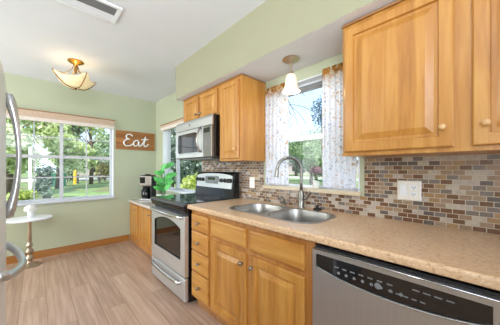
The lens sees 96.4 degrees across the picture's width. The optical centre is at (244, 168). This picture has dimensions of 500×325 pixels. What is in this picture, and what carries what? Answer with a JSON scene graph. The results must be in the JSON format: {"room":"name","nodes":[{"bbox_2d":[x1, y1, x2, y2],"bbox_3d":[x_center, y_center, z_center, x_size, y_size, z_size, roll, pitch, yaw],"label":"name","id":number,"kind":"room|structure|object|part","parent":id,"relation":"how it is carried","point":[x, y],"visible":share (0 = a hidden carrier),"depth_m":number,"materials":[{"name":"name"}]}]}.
{"room":"kitchen","nodes":[
{"label":"kitchen","id":0,"kind":"room"},
{"bbox_2d":[4,72,155,256],"bbox_3d":[-3.233,-0.002,2.798,4.470,2.466,0.140,0,0,-43],"label":"wall","id":1,"kind":"structure","parent":0,"point":[76,222],"depth_m":3.46,"materials":[{"name":"green paint"}]},
{"bbox_2d":[6,121,114,205],"bbox_3d":[-2.654,-0.141,3.301,1.292,1.257,0.160,0,0,-43],"label":"window","id":2,"kind":"structure","parent":1,"relation":"in","point":[61,157],"depth_m":3.31,"materials":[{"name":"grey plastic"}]},
{"bbox_3d":[-2.693,-0.174,3.334,1.210,0.044,0.038,0,0,-43],"label":"meeting rail","id":3,"kind":"part","parent":2,"relation":"part of","materials":[{"name":"grey plastic"}]},
{"bbox_2d":[6,107,114,128],"bbox_3d":[-2.614,-0.725,3.245,1.312,0.149,0.043,0,0,-43],"label":"window shade","id":4,"kind":"object","parent":2,"relation":"attached to","point":[24,114],"visible":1,"depth_m":3.22,"materials":[{"name":"beige fabric"}]},
{"bbox_3d":[-2.614,-0.793,3.245,1.312,0.012,0.043,0,0,-43],"label":"head rail","id":5,"kind":"part","parent":4,"relation":"part of","materials":[{"name":"brown wood"}]},
{"bbox_3d":[-2.636,0.475,3.281,1.292,0.026,0.105,0,0,-43],"label":"sill","id":6,"kind":"part","parent":2,"relation":"part of","materials":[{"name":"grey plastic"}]},
{"bbox_2d":[6,234,128,264],"bbox_3d":[-3.400,1.181,2.537,3.870,0.100,0.014,0,0,-43],"label":"baseboard","id":7,"kind":"structure","parent":1,"relation":"attached to","point":[75,247],"depth_m":3.31,"materials":[{"name":"brown wood"}]},
{"bbox_2d":[116,130,154,150],"bbox_3d":[-1.890,-0.487,3.919,0.640,0.315,0.042,0,0,-43],"label":"wall sign","id":8,"kind":"object","parent":1,"relation":"attached to","point":[128,140],"visible":1,"depth_m":3.90,"materials":[{"name":"brown wood"}]},
{"bbox_2d":[6,240,220,324],"bbox_3d":[-0.688,1.281,0.057,4.470,0.100,7.620,0,0,-43],"label":"floor","id":9,"kind":"structure","parent":0,"point":[115,283],"depth_m":2.19,"materials":[{"name":"brown wood"}]},
{"bbox_2d":[0,61,26,324],"bbox_3d":[-1.325,0.376,0.739,0.864,1.670,0.905,0,0,-43],"label":"refrigerator","id":10,"kind":"object","parent":9,"relation":"on","point":[7,100],"visible":1,"depth_m":1.08,"materials":[{"name":"grey metal"}]},
{"bbox_3d":[-1.094,0.771,0.953,0.083,0.800,0.905,0,0,-43],"label":"freezer drawer","id":11,"kind":"part","parent":10,"relation":"part of","materials":[{"name":"silver metal"}]},
{"bbox_3d":[-1.094,-0.049,0.953,0.083,0.820,0.905,0,0,-43],"label":"door","id":12,"kind":"part","parent":10,"relation":"part of","materials":[{"name":"silver metal"}]},
{"bbox_3d":[-1.145,0.453,1.107,0.098,0.075,0.552,0,0,-43],"label":"handle","id":13,"kind":"part","parent":10,"relation":"part of","materials":[{"name":"metal"}]},
{"bbox_3d":[-1.301,-0.074,1.248,0.083,0.698,0.048,0,0,-43],"label":"handle","id":14,"kind":"part","parent":10,"relation":"part of","materials":[{"name":"metal"}]},
{"bbox_2d":[6,214,52,268],"bbox_3d":[-2.727,0.926,2.838,0.452,0.609,0.452,0,0,-43],"label":"side table","id":15,"kind":"object","parent":9,"relation":"on","point":[22,219],"visible":0.88,"depth_m":2.82,"materials":[{"name":"white stone"}]},
{"bbox_2d":[24,205,37,217],"bbox_3d":[-2.742,0.542,2.872,0.133,0.160,0.132,0,0,-43],"label":"flower vase","id":16,"kind":"object","parent":15,"relation":"on","point":[30,209],"visible":1,"depth_m":2.84,"materials":[{"name":"white ceramic"}]},
{"bbox_2d":[130,202,138,245],"bbox_3d":[-1.671,0.898,3.824,0.484,0.665,0.478,0,0,-43],"label":"base cabinet","id":17,"kind":"object","parent":9,"relation":"on","point":[134,209],"visible":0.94,"depth_m":3.64,"materials":[{"name":"brown wood"}]},
{"bbox_3d":[-1.819,0.846,3.688,0.019,0.500,0.380,0,0,-43],"label":"door","id":18,"kind":"part","parent":17,"relation":"part of","materials":[{"name":"brown wood"}]},
{"bbox_2d":[139,206,151,255],"bbox_3d":[-1.134,0.898,3.246,0.484,0.665,1.100,0,0,-43],"label":"base cabinet","id":19,"kind":"object","parent":9,"relation":"on","point":[145,215],"visible":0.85,"depth_m":3.27,"materials":[{"name":"brown wood"}]},
{"bbox_2d":[128,198,154,209],"bbox_3d":[-1.288,0.546,3.429,0.479,0.036,1.578,0,0,-43],"label":"countertop","id":20,"kind":"structure","parent":19,"relation":"on","point":[146,204],"depth_m":3.50,"materials":[{"name":"grey laminate"}]},
{"bbox_2d":[139,174,155,200],"bbox_3d":[-1.605,0.306,3.740,0.235,0.444,0.272,0,0,-1],"label":"coffee maker","id":21,"kind":"object","parent":20,"relation":"on","point":[146,181],"visible":0.81,"depth_m":3.66,"materials":[{"name":"metal"}]},
{"bbox_3d":[-1.663,0.187,3.652,0.085,0.099,0.008,0,0,-1],"label":"display panel","id":22,"kind":"part","parent":21,"relation":"part of","materials":[{"name":"black glass"}]},
{"bbox_3d":[-1.531,0.305,3.767,0.023,0.372,0.210,0,0,-1],"label":"tank","id":23,"kind":"part","parent":21,"relation":"part of","materials":[{"name":"black plastic"}]},
{"bbox_2d":[153,162,176,195],"bbox_3d":[-1.257,0.212,3.478,0.370,0.631,0.428,0,0,-43],"label":"potted plant","id":24,"kind":"object","parent":20,"relation":"on","point":[164,183],"visible":0.82,"depth_m":3.46,"materials":[{"name":"green plant"}]},
{"bbox_3d":[-1.116,0.846,2.931,0.019,0.500,0.495,0,0,-43],"label":"door","id":25,"kind":"part","parent":19,"relation":"part of","materials":[{"name":"brown wood"}]},
{"bbox_2d":[150,171,238,302],"bbox_3d":[-0.572,0.633,2.456,0.696,1.195,0.780,0,0,-43],"label":"range","id":26,"kind":"object","parent":9,"relation":"on","point":[171,262],"visible":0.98,"depth_m":2.26,"materials":[{"name":"silver metal"}]},
{"bbox_3d":[-0.808,1.038,2.251,0.049,0.038,0.672,0,0,-43],"label":"handle","id":27,"kind":"part","parent":26,"relation":"part of","materials":[{"name":"metal"}]},
{"bbox_3d":[-0.805,0.439,2.239,0.060,0.031,0.730,0,0,-43],"label":"handle","id":28,"kind":"part","parent":26,"relation":"part of","materials":[{"name":"metal"}]},
{"bbox_3d":[-0.784,0.661,2.253,0.010,0.339,0.601,0,0,-43],"label":"window trim","id":29,"kind":"part","parent":26,"relation":"part of","materials":[{"name":"black glass"}]},
{"bbox_3d":[-0.774,0.698,2.268,0.037,0.543,0.772,0,0,-43],"label":"oven door","id":30,"kind":"part","parent":26,"relation":"part of","materials":[{"name":"silver metal"}]},
{"bbox_3d":[-0.774,1.083,2.268,0.037,0.205,0.772,0,0,-43],"label":"drawer","id":31,"kind":"part","parent":26,"relation":"part of","materials":[{"name":"silver metal"}]},
{"bbox_2d":[150,193,236,212],"bbox_3d":[-0.557,0.354,2.470,0.656,0.085,0.780,0,0,-43],"label":"cooktop","id":32,"kind":"object","parent":26,"relation":"in","point":[178,203],"depth_m":2.34,"materials":[{"name":"black glass"}]},
{"bbox_3d":[-0.367,0.136,2.650,0.028,0.166,0.707,0,0,-43],"label":"control panel","id":33,"kind":"part","parent":26,"relation":"part of","materials":[{"name":"silver metal"}]},
{"bbox_2d":[192,210,215,319],"bbox_3d":[-0.164,0.793,2.080,0.650,0.875,0.298,0,0,-43],"label":"base cabinet","id":34,"kind":"object","parent":9,"relation":"on","point":[201,222],"visible":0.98,"depth_m":1.85,"materials":[{"name":"brown wood"}]},
{"bbox_3d":[-0.373,1.000,1.885,0.021,0.206,0.254,0,0,-43],"label":"drawer","id":35,"kind":"part","parent":34,"relation":"part of","materials":[{"name":"brown wood"}]},
{"bbox_3d":[-0.373,0.800,1.885,0.021,0.165,0.254,0,0,-43],"label":"drawer","id":36,"kind":"part","parent":34,"relation":"part of","materials":[{"name":"brown wood"}]},
{"bbox_3d":[-0.373,0.623,1.885,0.021,0.163,0.254,0,0,-43],"label":"drawer","id":37,"kind":"part","parent":34,"relation":"part of","materials":[{"name":"brown wood"}]},
{"bbox_3d":[-0.373,0.461,1.885,0.021,0.135,0.254,0,0,-43],"label":"drawer","id":38,"kind":"part","parent":34,"relation":"part of","materials":[{"name":"brown wood"}]},
{"bbox_2d":[211,215,317,324],"bbox_3d":[0.247,0.793,1.637,0.650,0.875,0.912,0,0,-43],"label":"base cabinet","id":39,"kind":"object","parent":9,"relation":"on","point":[260,276],"visible":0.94,"depth_m":1.38,"materials":[{"name":"brown wood"}]},
{"bbox_3d":[-0.122,0.460,1.615,0.021,0.133,0.398,0,0,-43],"label":"false drawer","id":40,"kind":"part","parent":39,"relation":"part of","materials":[{"name":"brown wood"}]},
{"bbox_3d":[-0.122,0.831,1.616,0.019,0.544,0.398,0,0,-43],"label":"door","id":41,"kind":"part","parent":39,"relation":"part of","materials":[{"name":"brown wood"}]},
{"bbox_3d":[0.177,0.460,1.293,0.021,0.133,0.398,0,0,-43],"label":"false drawer","id":42,"kind":"part","parent":39,"relation":"part of","materials":[{"name":"brown wood"}]},
{"bbox_3d":[0.178,0.831,1.294,0.019,0.544,0.398,0,0,-43],"label":"door","id":43,"kind":"part","parent":39,"relation":"part of","materials":[{"name":"brown wood"}]},
{"bbox_2d":[187,198,499,290],"bbox_3d":[0.546,0.336,1.323,0.645,0.038,2.395,0,0,-43],"label":"countertop","id":44,"kind":"structure","parent":39,"relation":"on","point":[472,257],"depth_m":1.01,"materials":[{"name":"beige laminate"}]},
{"bbox_2d":[229,203,335,223],"bbox_3d":[0.249,0.409,1.664,0.424,0.190,0.794,0,0,-43],"label":"sink","id":45,"kind":"object","parent":44,"relation":"in","point":[289,214],"visible":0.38,"depth_m":1.72,"materials":[{"name":"silver metal"}]},
{"bbox_3d":[0.114,0.410,1.810,0.376,0.188,0.348,0,0,-43],"label":"bowl","id":46,"kind":"part","parent":45,"relation":"part of","materials":[{"name":"silver metal"}]},
{"bbox_3d":[0.378,0.410,1.526,0.376,0.188,0.368,0,0,-43],"label":"bowl","id":47,"kind":"part","parent":45,"relation":"part of","materials":[{"name":"silver metal"}]},
{"bbox_2d":[274,156,309,207],"bbox_3d":[0.378,0.108,1.792,0.280,0.418,0.096,0,0,0],"label":"faucet","id":48,"kind":"object","parent":44,"relation":"on","point":[301,198],"visible":1,"depth_m":1.79,"materials":[{"name":"silver metal"}]},
{"bbox_3d":[0.361,0.040,1.787,0.235,0.282,0.025,0,0,-13],"label":"spout","id":49,"kind":"part","parent":48,"relation":"part of","materials":[{"name":"silver metal"}]},
{"bbox_2d":[313,205,321,210],"bbox_3d":[0.561,0.298,1.711,0.068,0.038,0.067,0,0,-43],"label":"drain stopper","id":50,"kind":"object","parent":44,"relation":"on","point":[317,208],"visible":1,"depth_m":1.69,"materials":[{"name":"black plastic"}]},
{"bbox_2d":[313,243,499,324],"bbox_3d":[0.761,0.800,1.069,0.630,0.862,0.600,0,0,-43],"label":"dishwasher","id":51,"kind":"object","parent":9,"relation":"on","point":[350,288],"visible":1,"depth_m":0.85,"materials":[{"name":"silver metal"}]},
{"bbox_2d":[0,0,266,102],"bbox_3d":[-0.688,-1.305,0.057,4.470,0.140,7.620,0,0,-43],"label":"ceiling","id":52,"kind":"structure","parent":0,"point":[137,56],"depth_m":2.13,"materials":[{"name":"white paint"}]},
{"bbox_2d":[52,58,95,90],"bbox_3d":[-1.936,-1.071,2.569,0.335,0.329,0.335,0,0,-18],"label":"ceiling light","id":53,"kind":"object","parent":52,"relation":"attached to","point":[82,82],"visible":1,"depth_m":2.50,"materials":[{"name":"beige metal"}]},
{"bbox_3d":[-1.936,-0.995,2.569,0.335,0.132,0.335,0,0,-18],"label":"lamp shade","id":54,"kind":"part","parent":53,"relation":"part of","materials":[{"name":"white glass"}]},
{"bbox_2d":[56,0,122,23],"bbox_3d":[-1.152,-1.228,1.674,0.380,0.012,0.230,0,0,-43],"label":"ceiling vent","id":55,"kind":"object","parent":52,"relation":"in","point":[102,9],"visible":1,"depth_m":1.71,"materials":[{"name":"white plastic"}]},
{"bbox_2d":[175,0,396,101],"bbox_3d":[1.303,-1.037,0.704,0.393,0.396,5.858,0,0,-43],"label":"soffit","id":56,"kind":"structure","parent":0,"point":[255,46],"depth_m":1.67,"materials":[{"name":"paint"}]},
{"bbox_2d":[282,55,299,94],"bbox_3d":[0.359,-0.713,1.708,0.141,0.252,0.139,0,0,-43],"label":"pendant light","id":57,"kind":"object","parent":56,"relation":"hanging from","point":[291,87],"visible":1,"depth_m":1.68,"materials":[{"name":"white glass"}]},
{"bbox_3d":[0.359,-0.654,1.708,0.141,0.134,0.139,0,0,-43],"label":"lamp shade","id":58,"kind":"part","parent":57,"relation":"part of","materials":[{"name":"white glass"}]},
{"bbox_2d":[156,53,498,234],"bbox_3d":[0.946,-0.002,1.479,0.140,2.466,7.480,0,0,-43],"label":"wall","id":59,"kind":"structure","parent":0,"point":[168,109],"depth_m":3.48,"materials":[{"name":"green paint"}]},
{"bbox_2d":[160,117,183,130],"bbox_3d":[-1.012,-0.710,3.451,0.043,0.099,1.301,0,0,-43],"label":"window shade","id":60,"kind":"object","parent":59,"relation":"attached to","point":[172,124],"visible":0.56,"depth_m":3.59,"materials":[{"name":"beige fabric"}]},
{"bbox_2d":[163,127,194,193],"bbox_3d":[-0.950,-0.176,3.502,0.137,1.105,1.275,0,0,-43],"label":"window","id":61,"kind":"structure","parent":59,"relation":"in","point":[167,133],"depth_m":3.92,"materials":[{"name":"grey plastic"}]},
{"bbox_3d":[-0.970,0.364,3.483,0.082,0.024,1.275,0,0,-43],"label":"sill","id":62,"kind":"part","parent":61,"relation":"part of","materials":[{"name":"white plastic"}]},
{"bbox_2d":[183,84,219,121],"bbox_3d":[-0.391,-0.685,2.550,0.361,0.296,0.734,0,0,-43],"label":"upper cabinet","id":63,"kind":"object","parent":59,"relation":"attached to","point":[206,102],"visible":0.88,"depth_m":2.39,"materials":[{"name":"brown wood"}]},
{"bbox_3d":[-0.612,-0.676,2.582,0.019,0.245,0.333,0,0,-43],"label":"door","id":64,"kind":"part","parent":63,"relation":"part of","materials":[{"name":"brown wood"}]},
{"bbox_2d":[176,114,219,160],"bbox_3d":[-0.443,-0.316,2.527,0.454,0.432,0.754,0,0,-43],"label":"microwave","id":65,"kind":"object","parent":63,"relation":"attached to","point":[198,139],"visible":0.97,"depth_m":2.29,"materials":[{"name":"silver metal"}]},
{"bbox_3d":[-0.613,-0.272,2.474,0.020,0.307,0.600,0,0,-43],"label":"door","id":66,"kind":"part","parent":65,"relation":"part of","materials":[{"name":"silver metal"}]},
{"bbox_3d":[-0.560,-0.480,2.418,0.021,0.103,0.754,0,0,-43],"label":"vent panel","id":67,"kind":"part","parent":65,"relation":"part of","materials":[{"name":"silver metal"}]},
{"bbox_3d":[-0.460,-0.294,2.255,0.060,0.258,0.028,0,0,-43],"label":"handle","id":68,"kind":"part","parent":65,"relation":"part of","materials":[{"name":"grey metal"}]},
{"bbox_3d":[-0.354,-0.272,2.197,0.021,0.307,0.151,0,0,-43],"label":"control panel","id":69,"kind":"part","parent":65,"relation":"part of","materials":[{"name":"silver metal"}]},
{"bbox_3d":[-0.378,-0.827,2.562,0.325,0.012,0.734,0,0,-43],"label":"trim","id":70,"kind":"part","parent":63,"relation":"part of","materials":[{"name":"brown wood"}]},
{"bbox_3d":[-0.374,-0.676,2.326,0.019,0.245,0.318,0,0,-43],"label":"door","id":71,"kind":"part","parent":63,"relation":"part of","materials":[{"name":"brown wood"}]},
{"bbox_2d":[219,73,265,161],"bbox_3d":[-0.032,-0.454,2.163,0.361,0.759,0.331,0,0,-43],"label":"upper cabinet","id":72,"kind":"object","parent":59,"relation":"attached to","point":[242,96],"visible":0.99,"depth_m":2.04,"materials":[{"name":"brown wood"}]},
{"bbox_3d":[-0.138,-0.447,2.071,0.019,0.705,0.267,0,0,-43],"label":"door","id":73,"kind":"part","parent":72,"relation":"part of","materials":[{"name":"brown wood"}]},
{"bbox_3d":[-0.018,-0.827,2.175,0.325,0.012,0.331,0,0,-43],"label":"trim","id":74,"kind":"part","parent":72,"relation":"part of","materials":[{"name":"brown wood"}]},
{"bbox_2d":[262,75,361,195],"bbox_3d":[0.536,-0.278,1.888,0.155,0.932,0.892,0,0,-43],"label":"window","id":75,"kind":"structure","parent":59,"relation":"in","point":[292,187],"depth_m":1.86,"materials":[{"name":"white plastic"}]},
{"bbox_2d":[288,81,321,96],"bbox_3d":[0.547,-0.682,1.887,0.032,0.056,0.842,0,0,-43],"label":"roller shade","id":76,"kind":"object","parent":75,"relation":"attached to","point":[317,85],"visible":0.31,"depth_m":1.87,"materials":[{"name":"grey plastic"}]},
{"bbox_3d":[0.578,-0.269,1.915,0.038,0.044,0.780,0,0,-43],"label":"meeting rail","id":77,"kind":"part","parent":75,"relation":"part of","materials":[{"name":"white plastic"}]},
{"bbox_2d":[297,73,321,82],"bbox_3d":[0.501,-0.734,1.844,0.012,0.011,0.870,0,0,-43],"label":"curtain rod","id":78,"kind":"object","parent":75,"relation":"attached to","point":[321,73],"visible":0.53,"depth_m":1.81,"materials":[{"name":"white plastic"}]},
{"bbox_2d":[265,83,288,185],"bbox_3d":[0.293,-0.309,2.048,0.017,0.915,0.268,0,0,-43],"label":"curtain","id":79,"kind":"object","parent":78,"relation":"hanging from","point":[276,102],"visible":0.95,"depth_m":2.04,"materials":[{"name":"white fabric"}]},
{"bbox_2d":[322,62,355,189],"bbox_3d":[0.686,-0.309,1.623,0.017,0.915,0.248,0,0,-43],"label":"curtain","id":80,"kind":"object","parent":78,"relation":"hanging from","point":[338,170],"visible":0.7,"depth_m":1.64,"materials":[{"name":"white fabric"}]},
{"bbox_3d":[0.516,0.173,1.869,0.100,0.030,0.892,0,0,-43],"label":"sill","id":81,"kind":"part","parent":75,"relation":"part of","materials":[{"name":"wood"}]},
{"bbox_2d":[309,165,321,187],"bbox_3d":[0.599,0.063,1.801,0.071,0.188,0.159,0,0,-43],"label":"potted flower","id":82,"kind":"object","parent":75,"relation":"on","point":[316,183],"visible":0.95,"depth_m":1.80,"materials":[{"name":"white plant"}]},
{"bbox_3d":[0.587,0.126,1.815,0.068,0.062,0.068,0,0,-43],"label":"pot","id":83,"kind":"part","parent":82,"relation":"part of","materials":[{"name":"white ceramic"}]},
{"bbox_2d":[202,153,499,234],"bbox_3d":[0.623,0.109,1.720,0.006,0.414,3.473,0,0,-43],"label":"tile backsplash","id":84,"kind":"structure","parent":59,"relation":"attached to","point":[462,192],"depth_m":1.29,"materials":[{"name":"tile"}]},
{"bbox_2d":[250,177,254,188],"bbox_3d":[0.079,0.143,2.295,0.010,0.115,0.072,0,0,-43],"label":"wall outlet","id":85,"kind":"object","parent":84,"relation":"attached to","point":[252,179],"visible":1,"depth_m":2.28,"materials":[{"name":"white plastic"}]},
{"bbox_2d":[397,180,420,201],"bbox_3d":[0.976,0.130,1.326,0.013,0.118,0.118,0,0,-43],"label":"wall plate","id":86,"kind":"object","parent":84,"relation":"attached to","point":[406,190],"visible":1,"depth_m":1.32,"materials":[{"name":"white plastic"}]},
{"bbox_2d":[410,192,416,196],"bbox_3d":[0.992,0.150,1.307,0.003,0.026,0.032,0,0,-43],"label":"socket","id":87,"kind":"object","parent":86,"relation":"attached to","point":[412,194],"depth_m":1.31,"materials":[{"name":"white plastic"}]},
{"bbox_2d":[410,185,416,189],"bbox_3d":[0.992,0.110,1.307,0.003,0.026,0.032,0,0,-43],"label":"socket","id":88,"kind":"object","parent":86,"relation":"attached to","point":[412,187],"depth_m":1.31,"materials":[{"name":"white plastic"}]},
{"bbox_2d":[342,0,499,157],"bbox_3d":[1.033,-0.454,1.016,0.361,0.759,1.052,0,0,-43],"label":"upper cabinet","id":89,"kind":"object","parent":59,"relation":"attached to","point":[421,77],"visible":1,"depth_m":1.03,"materials":[{"name":"brown wood"}]},
{"bbox_3d":[1.046,-0.827,1.029,0.325,0.012,1.052,0,0,-43],"label":"trim","id":90,"kind":"part","parent":89,"relation":"part of","materials":[{"name":"brown wood"}]},
{"bbox_3d":[0.740,-0.447,1.126,0.019,0.704,0.462,0,0,-43],"label":"door","id":91,"kind":"part","parent":89,"relation":"part of","materials":[{"name":"brown wood"}]},
{"bbox_3d":[0.856,-0.181,0.964,0.031,0.027,0.028,0,0,-43],"label":"knob","id":92,"kind":"part","parent":89,"relation":"part of","materials":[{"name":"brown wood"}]},
{"bbox_3d":[1.100,-0.447,0.738,0.019,0.704,0.484,0,0,-43],"label":"door","id":93,"kind":"part","parent":89,"relation":"part of","materials":[{"name":"brown wood"}]},
{"bbox_3d":[0.943,-0.181,0.870,0.031,0.027,0.028,0,0,-43],"label":"knob","id":94,"kind":"part","parent":89,"relation":"part of","materials":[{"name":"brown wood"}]},
{"label":"outside","id":95,"kind":"structure","parent":0,"visible":0},
{"bbox_2d":[6,172,357,199],"bbox_3d":[-27.214,1.631,73.394,180.000,0.200,135.400,0,0,-43],"label":"ground","id":96,"kind":"structure","parent":95,"point":[103,188],"depth_m":18.24,"materials":[{"name":"green plant"}]},
{"bbox_2d":[6,189,38,200],"bbox_3d":[-8.848,1.179,8.886,1.041,0.762,0.891,0,0,-43],"label":"shrub","id":97,"kind":"object","parent":96,"relation":"on","point":[23,195],"visible":0.56,"depth_m":8.82,"materials":[{"name":"green plant"}]},
{"bbox_2d":[6,118,41,194],"bbox_3d":[-13.196,-1.940,12.468,3.882,7.163,4.344,0,0,-43],"label":"leafy tree","id":98,"kind":"object","parent":96,"relation":"on","point":[26,141],"visible":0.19,"depth_m":12.16,"materials":[{"name":"green plant"}]},
{"bbox_2d":[28,147,31,189],"bbox_3d":[-9.653,0.281,10.087,0.120,2.500,0.120,0,0,-43],"label":"post","id":99,"kind":"object","parent":96,"relation":"on","point":[29,148],"visible":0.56,"depth_m":10.05,"materials":[{"name":"plastic"}]},
{"bbox_2d":[32,164,57,198],"bbox_3d":[-9.640,0.667,10.855,0.771,1.777,1.073,0,0,18],"label":"shrub","id":100,"kind":"object","parent":96,"relation":"on","point":[41,184],"visible":0.92,"depth_m":10.68,"materials":[{"name":"green plant"}]},
{"bbox_2d":[40,190,53,198],"bbox_3d":[-8.475,1.231,9.623,0.450,0.653,0.516,0,0,-43],"label":"bare shrub","id":101,"kind":"object","parent":96,"relation":"on","point":[46,195],"visible":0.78,"depth_m":9.57,"materials":[{"name":"green plant"}]},
{"bbox_2d":[20,122,96,188],"bbox_3d":[-14.122,-2.274,17.132,3.869,7.827,4.524,0,0,11],"label":"leafy tree","id":102,"kind":"object","parent":96,"relation":"on","point":[71,147],"visible":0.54,"depth_m":16.83,"materials":[{"name":"green plant"}]},
{"bbox_2d":[51,173,66,185],"bbox_3d":[-16.545,0.971,19.845,1.160,1.120,0.900,0,0,-43],"label":"utility box","id":103,"kind":"object","parent":96,"relation":"on","point":[52,174],"visible":0.4,"depth_m":19.80,"materials":[{"name":"green metal"}]},
{"bbox_2d":[63,165,72,182],"bbox_3d":[-18.490,0.507,23.358,1.608,2.101,1.497,0,0,-43],"label":"shrub","id":104,"kind":"object","parent":96,"relation":"on","point":[68,171],"visible":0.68,"depth_m":23.19,"materials":[{"name":"green plant"}]},
{"bbox_2d":[73,170,76,183],"bbox_3d":[-16.676,0.831,22.043,0.280,1.400,0.280,0,0,-43],"label":"bollard","id":105,"kind":"object","parent":96,"relation":"on","point":[75,172],"visible":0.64,"depth_m":21.96,"materials":[{"name":"yellow metal"}]},
{"bbox_2d":[69,125,100,180],"bbox_3d":[-20.459,-2.973,27.001,6.082,9.223,6.937,0,0,-43],"label":"leafy tree","id":106,"kind":"object","parent":96,"relation":"on","point":[79,130],"visible":0.12,"depth_m":27.68,"materials":[{"name":"green plant"}]},
{"bbox_2d":[66,174,109,183],"bbox_3d":[-12.212,1.056,27.553,17.400,0.950,0.200,0,0,-43],"label":"rail fence","id":107,"kind":"object","parent":96,"relation":"on","point":[99,178],"visible":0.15,"depth_m":24.20,"materials":[{"name":"wood"}]},
{"bbox_2d":[70,153,107,175],"bbox_3d":[-29.077,-0.869,46.008,15.000,4.800,8.000,0,0,-43],"label":"house","id":108,"kind":"structure","parent":96,"relation":"on","point":[81,174],"depth_m":41.38,"materials":[{"name":"paint"}]},
{"bbox_2d":[77,126,107,183],"bbox_3d":[-15.312,-3.107,22.084,3.438,9.489,3.123,0,0,-27],"label":"shade tree","id":109,"kind":"object","parent":96,"relation":"on","point":[92,130],"visible":0.14,"depth_m":22.11,"materials":[{"name":"green plant"}]},
{"bbox_3d":[-15.306,-5.279,22.084,3.436,5.143,3.117,0,0,-28],"label":"crown","id":110,"kind":"part","parent":109,"relation":"part of","materials":[{"name":"green plant"}]},
{"bbox_2d":[84,133,109,164],"bbox_3d":[-23.235,-2.616,38.393,6.928,8.517,7.734,0,0,-43],"label":"tree","id":111,"kind":"object","parent":96,"relation":"on","point":[100,147],"visible":0.27,"depth_m":36.90,"materials":[{"name":"green plant"}]},
{"bbox_2d":[94,162,109,181],"bbox_3d":[-15.873,0.394,25.474,2.123,2.328,2.091,0,0,-43],"label":"shrub","id":112,"kind":"object","parent":96,"relation":"on","point":[102,168],"visible":0.77,"depth_m":25.14,"materials":[{"name":"green plant"}]},
{"bbox_2d":[171,129,193,186],"bbox_3d":[-3.408,-0.575,10.136,2.263,4.430,2.365,0,0,-11],"label":"tree","id":113,"kind":"object","parent":96,"relation":"on","point":[184,171],"visible":0.09,"depth_m":9.74,"materials":[{"name":"green plant"}]},
{"bbox_2d":[171,136,201,175],"bbox_3d":[-2.791,-0.587,12.575,2.475,4.457,2.650,0,0,-43],"label":"tree","id":114,"kind":"object","parent":96,"relation":"on","point":[196,165],"visible":0.1,"depth_m":11.85,"materials":[{"name":"green plant"}]},
{"bbox_2d":[180,172,197,189],"bbox_3d":[-1.450,0.804,6.402,1.123,1.506,1.149,0,0,-43],"label":"bush","id":115,"kind":"object","parent":96,"relation":"on","point":[190,179],"visible":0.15,"depth_m":6.23,"materials":[{"name":"green plant"}]},
{"bbox_2d":[289,154,307,175],"bbox_3d":[11.091,-2.219,47.104,7.942,7.728,7.851,0,0,-31],"label":"tree","id":116,"kind":"object","parent":96,"relation":"on","point":[296,168],"visible":0.18,"depth_m":46.25,"materials":[{"name":"green plant"}]},
{"bbox_2d":[288,93,319,129],"bbox_3d":[1.573,-0.684,7.406,0.823,4.638,1.823,0,0,-32],"label":"bare tree","id":117,"kind":"object","parent":96,"relation":"on","point":[302,93],"visible":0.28,"depth_m":7.34,"materials":[{"name":"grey plant"}]},
{"bbox_2d":[288,128,321,184],"bbox_3d":[5.711,-0.898,18.531,5.722,5.082,5.167,0,0,-43],"label":"oak tree","id":118,"kind":"object","parent":96,"relation":"on","point":[310,150],"visible":0.63,"depth_m":17.66,"materials":[{"name":"green plant"}]},
{"bbox_2d":[291,140,321,179],"bbox_3d":[8.158,-1.224,25.214,6.705,5.733,5.807,0,0,-43],"label":"tree","id":119,"kind":"object","parent":96,"relation":"on","point":[319,140],"visible":0.02,"depth_m":25.01,"materials":[{"name":"green plant"}]},
{"bbox_2d":[310,95,321,157],"bbox_3d":[4.611,-1.429,13.362,1.304,6.130,1.447,0,0,12],"label":"tree","id":120,"kind":"object","parent":96,"relation":"on","point":[319,111],"visible":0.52,"depth_m":13.30,"materials":[{"name":"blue plant"}]},
{"bbox_3d":[4.604,-3.231,13.335,1.463,2.527,1.346,0,0,-43],"label":"crown","id":121,"kind":"part","parent":120,"relation":"part of","materials":[{"name":"green plant"}]},
{"bbox_2d":[289,159,357,174],"bbox_3d":[18.580,-0.869,62.288,9.000,4.800,23.000,0,0,-43],"label":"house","id":122,"kind":"structure","parent":96,"relation":"on","point":[291,167],"depth_m":61.46,"materials":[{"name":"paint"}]},
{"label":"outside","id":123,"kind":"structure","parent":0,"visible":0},
{"bbox_2d":[21,177,109,181],"bbox_3d":[2.092,1.516,56.530,200.000,0.030,8.000,0,0,-43],"label":"road","id":124,"kind":"structure","parent":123,"point":[108,178],"depth_m":31.19,"materials":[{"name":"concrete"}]},
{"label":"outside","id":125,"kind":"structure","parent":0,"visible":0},
{"bbox_2d":[289,176,357,180],"bbox_3d":[32.714,1.516,14.002,7.000,0.030,96.000,0,0,-43],"label":"road","id":126,"kind":"structure","parent":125,"point":[289,176],"depth_m":38.33,"materials":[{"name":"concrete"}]}
]}

